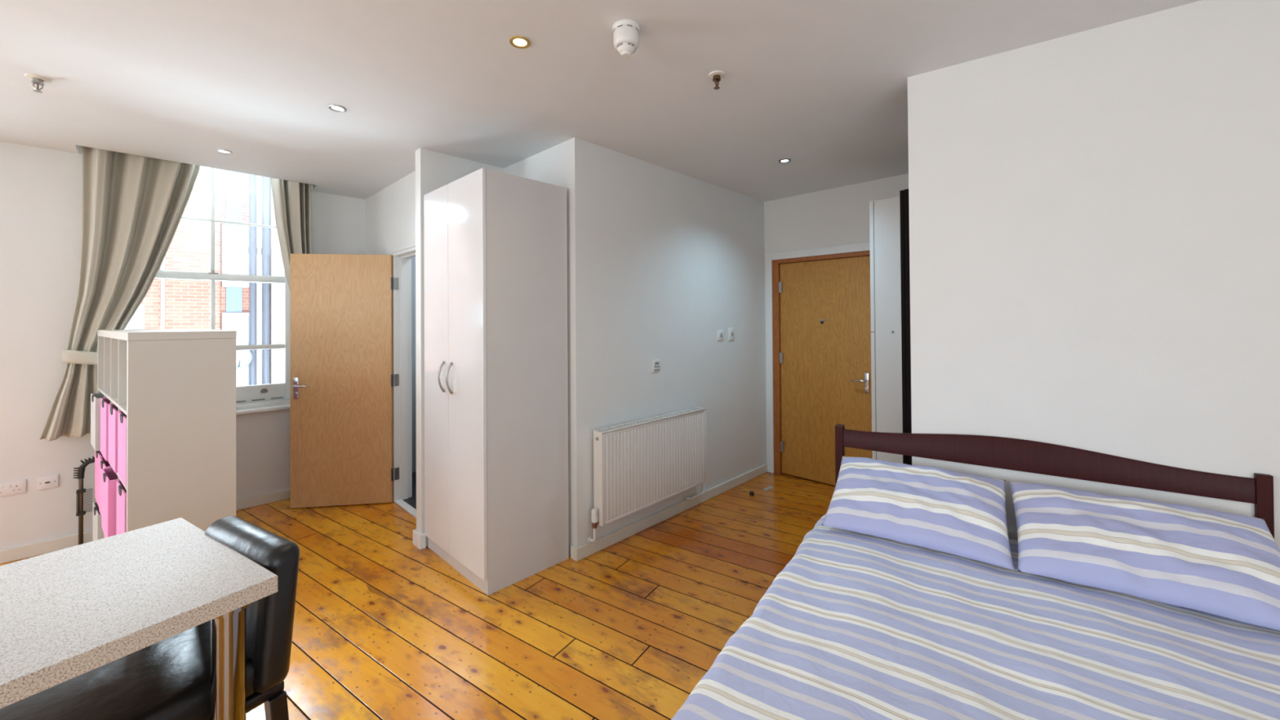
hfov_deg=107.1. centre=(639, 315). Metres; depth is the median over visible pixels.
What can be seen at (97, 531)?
storage box
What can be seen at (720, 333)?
light switch
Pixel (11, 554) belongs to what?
baseboard
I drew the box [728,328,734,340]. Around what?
light switch
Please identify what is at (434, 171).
wall
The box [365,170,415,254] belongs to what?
wall
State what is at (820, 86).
ceiling
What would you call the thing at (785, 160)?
recessed light
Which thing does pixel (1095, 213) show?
wall partition
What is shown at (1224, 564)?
pillow
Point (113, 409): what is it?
storage box
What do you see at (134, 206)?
curtain
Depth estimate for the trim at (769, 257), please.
4.60 m
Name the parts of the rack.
tube frame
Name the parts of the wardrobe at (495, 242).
door, handle, handle, door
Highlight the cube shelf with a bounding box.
[97,328,236,537]
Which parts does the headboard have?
headboard post, headboard rail, headboard post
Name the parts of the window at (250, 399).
sash, sash, sill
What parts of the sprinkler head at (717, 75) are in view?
frame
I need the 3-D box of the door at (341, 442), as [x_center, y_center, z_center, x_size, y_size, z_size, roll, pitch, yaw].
[-2.406,0.523,3.868,0.811,2.039,0.172,0,-1,-8]
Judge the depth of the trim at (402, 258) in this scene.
3.94 m
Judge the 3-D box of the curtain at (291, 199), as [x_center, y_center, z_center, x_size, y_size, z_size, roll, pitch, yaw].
[-2.871,-0.287,3.990,0.148,2.176,0.388,-1,-1,42]
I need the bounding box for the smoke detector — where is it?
[612,19,639,58]
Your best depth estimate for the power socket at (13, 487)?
2.99 m
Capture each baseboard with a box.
[0,488,289,564]
[412,528,426,550]
[570,545,576,559]
[574,463,767,561]
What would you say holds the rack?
on the floor
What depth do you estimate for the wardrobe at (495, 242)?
2.77 m
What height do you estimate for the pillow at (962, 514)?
0.232 m
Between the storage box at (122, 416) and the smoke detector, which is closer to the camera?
the smoke detector
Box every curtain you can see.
[39,146,199,440]
[270,177,311,288]
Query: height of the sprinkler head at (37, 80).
0.064 m
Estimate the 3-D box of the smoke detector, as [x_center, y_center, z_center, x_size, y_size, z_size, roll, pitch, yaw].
[-0.054,-1.076,1.864,0.106,0.113,0.106,-1,-1,44]
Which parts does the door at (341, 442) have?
handle plate, handle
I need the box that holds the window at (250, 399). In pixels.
[155,167,289,415]
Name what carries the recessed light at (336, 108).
in the ceiling
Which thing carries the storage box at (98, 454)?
in the cube shelf
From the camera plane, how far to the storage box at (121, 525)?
2.28 m
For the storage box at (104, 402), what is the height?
0.315 m
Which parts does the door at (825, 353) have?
handle, handle plate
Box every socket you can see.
[0,479,26,497]
[36,474,58,490]
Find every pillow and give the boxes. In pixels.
[821,456,1013,569]
[1008,480,1279,630]
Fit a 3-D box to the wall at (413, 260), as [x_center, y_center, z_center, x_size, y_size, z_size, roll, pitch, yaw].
[-2.092,0.233,4.873,0.090,2.649,1.010,-1,-1,44]
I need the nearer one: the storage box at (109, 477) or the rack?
the storage box at (109, 477)
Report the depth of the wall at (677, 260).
3.69 m
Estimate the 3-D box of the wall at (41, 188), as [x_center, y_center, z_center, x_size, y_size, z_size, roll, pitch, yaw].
[-4.169,0.055,3.029,0.295,3.000,6.950,-1,-1,44]
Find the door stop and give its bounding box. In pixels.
[749,490,754,495]
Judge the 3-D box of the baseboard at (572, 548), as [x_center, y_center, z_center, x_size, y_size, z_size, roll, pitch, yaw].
[-0.416,1.490,2.964,0.045,0.078,0.018,-1,-1,44]
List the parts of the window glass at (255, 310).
pane, pane, pane, pane, cladding panel, pane, pane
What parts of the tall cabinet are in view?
door, door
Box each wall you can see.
[0,141,365,550]
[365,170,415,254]
[411,257,416,472]
[415,147,503,546]
[503,137,592,555]
[590,142,766,538]
[764,173,908,463]
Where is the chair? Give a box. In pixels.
[0,515,299,719]
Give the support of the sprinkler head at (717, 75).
attached to the ceiling
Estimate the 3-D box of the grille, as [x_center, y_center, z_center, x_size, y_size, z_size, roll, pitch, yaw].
[0.116,0.743,3.401,0.086,0.008,1.100,-1,-1,44]
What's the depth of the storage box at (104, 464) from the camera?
2.77 m
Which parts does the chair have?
seat, backrest, seat frame, leg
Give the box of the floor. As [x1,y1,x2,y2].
[0,471,835,719]
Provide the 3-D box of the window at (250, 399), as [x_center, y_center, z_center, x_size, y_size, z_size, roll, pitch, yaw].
[-3.435,-0.288,3.767,0.330,2.170,1.230,-1,-1,44]
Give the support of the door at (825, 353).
in the wall at (840, 215)
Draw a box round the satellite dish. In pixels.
[235,350,252,368]
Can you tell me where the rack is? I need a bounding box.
[73,456,94,545]
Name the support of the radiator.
attached to the wall at (677, 260)
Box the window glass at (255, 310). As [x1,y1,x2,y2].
[124,165,284,386]
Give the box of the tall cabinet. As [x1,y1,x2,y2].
[869,196,902,463]
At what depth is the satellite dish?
5.99 m
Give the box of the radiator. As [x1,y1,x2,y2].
[586,406,706,543]
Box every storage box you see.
[90,392,103,451]
[92,502,103,541]
[94,450,103,506]
[98,457,110,515]
[100,397,110,461]
[101,467,117,537]
[108,404,118,472]
[115,480,126,534]
[117,411,126,487]
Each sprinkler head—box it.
[24,73,50,93]
[708,70,724,89]
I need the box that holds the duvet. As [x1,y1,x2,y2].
[671,514,1279,719]
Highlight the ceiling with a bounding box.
[0,0,1200,201]
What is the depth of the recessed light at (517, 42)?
1.95 m
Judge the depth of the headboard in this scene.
1.93 m
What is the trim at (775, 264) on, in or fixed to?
attached to the wall at (840, 215)
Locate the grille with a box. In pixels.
[593,406,706,433]
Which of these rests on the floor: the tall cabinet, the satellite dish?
the tall cabinet
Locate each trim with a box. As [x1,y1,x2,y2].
[391,244,415,502]
[394,499,416,518]
[764,241,870,473]
[772,250,875,474]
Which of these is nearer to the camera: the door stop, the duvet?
the duvet
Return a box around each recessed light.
[215,149,232,154]
[328,104,346,111]
[509,35,530,48]
[778,158,791,163]
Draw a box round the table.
[0,517,277,719]
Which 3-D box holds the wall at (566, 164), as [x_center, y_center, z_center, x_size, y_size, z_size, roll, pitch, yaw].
[-0.669,0.209,3.314,0.867,2.649,0.129,-1,-1,44]
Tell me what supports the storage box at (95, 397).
in the cube shelf
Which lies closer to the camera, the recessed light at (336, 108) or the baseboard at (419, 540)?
the recessed light at (336, 108)
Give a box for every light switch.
[717,330,724,340]
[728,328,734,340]
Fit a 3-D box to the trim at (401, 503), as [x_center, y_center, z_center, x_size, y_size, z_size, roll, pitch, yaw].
[-1.750,1.538,3.674,0.770,0.014,0.058,-1,-1,44]
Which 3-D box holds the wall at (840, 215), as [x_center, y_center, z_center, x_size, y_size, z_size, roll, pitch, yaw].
[3.081,0.181,3.002,4.955,2.649,0.200,-1,-1,44]
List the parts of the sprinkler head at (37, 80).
frame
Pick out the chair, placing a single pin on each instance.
(169, 678)
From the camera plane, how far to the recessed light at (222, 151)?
3.18 m
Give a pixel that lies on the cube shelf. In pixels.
(175, 388)
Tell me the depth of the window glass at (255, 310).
6.09 m
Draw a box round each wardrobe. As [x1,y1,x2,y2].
[423,168,568,595]
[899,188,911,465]
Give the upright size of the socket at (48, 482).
0.086 m
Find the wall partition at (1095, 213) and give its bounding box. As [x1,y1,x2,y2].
[907,0,1279,549]
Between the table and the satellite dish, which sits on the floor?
the table
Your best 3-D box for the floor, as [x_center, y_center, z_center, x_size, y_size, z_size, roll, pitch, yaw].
[-0.783,1.568,0.964,8.100,0.132,8.700,-1,-1,44]
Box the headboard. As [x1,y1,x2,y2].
[835,423,1274,538]
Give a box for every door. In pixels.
[289,253,399,508]
[778,255,871,485]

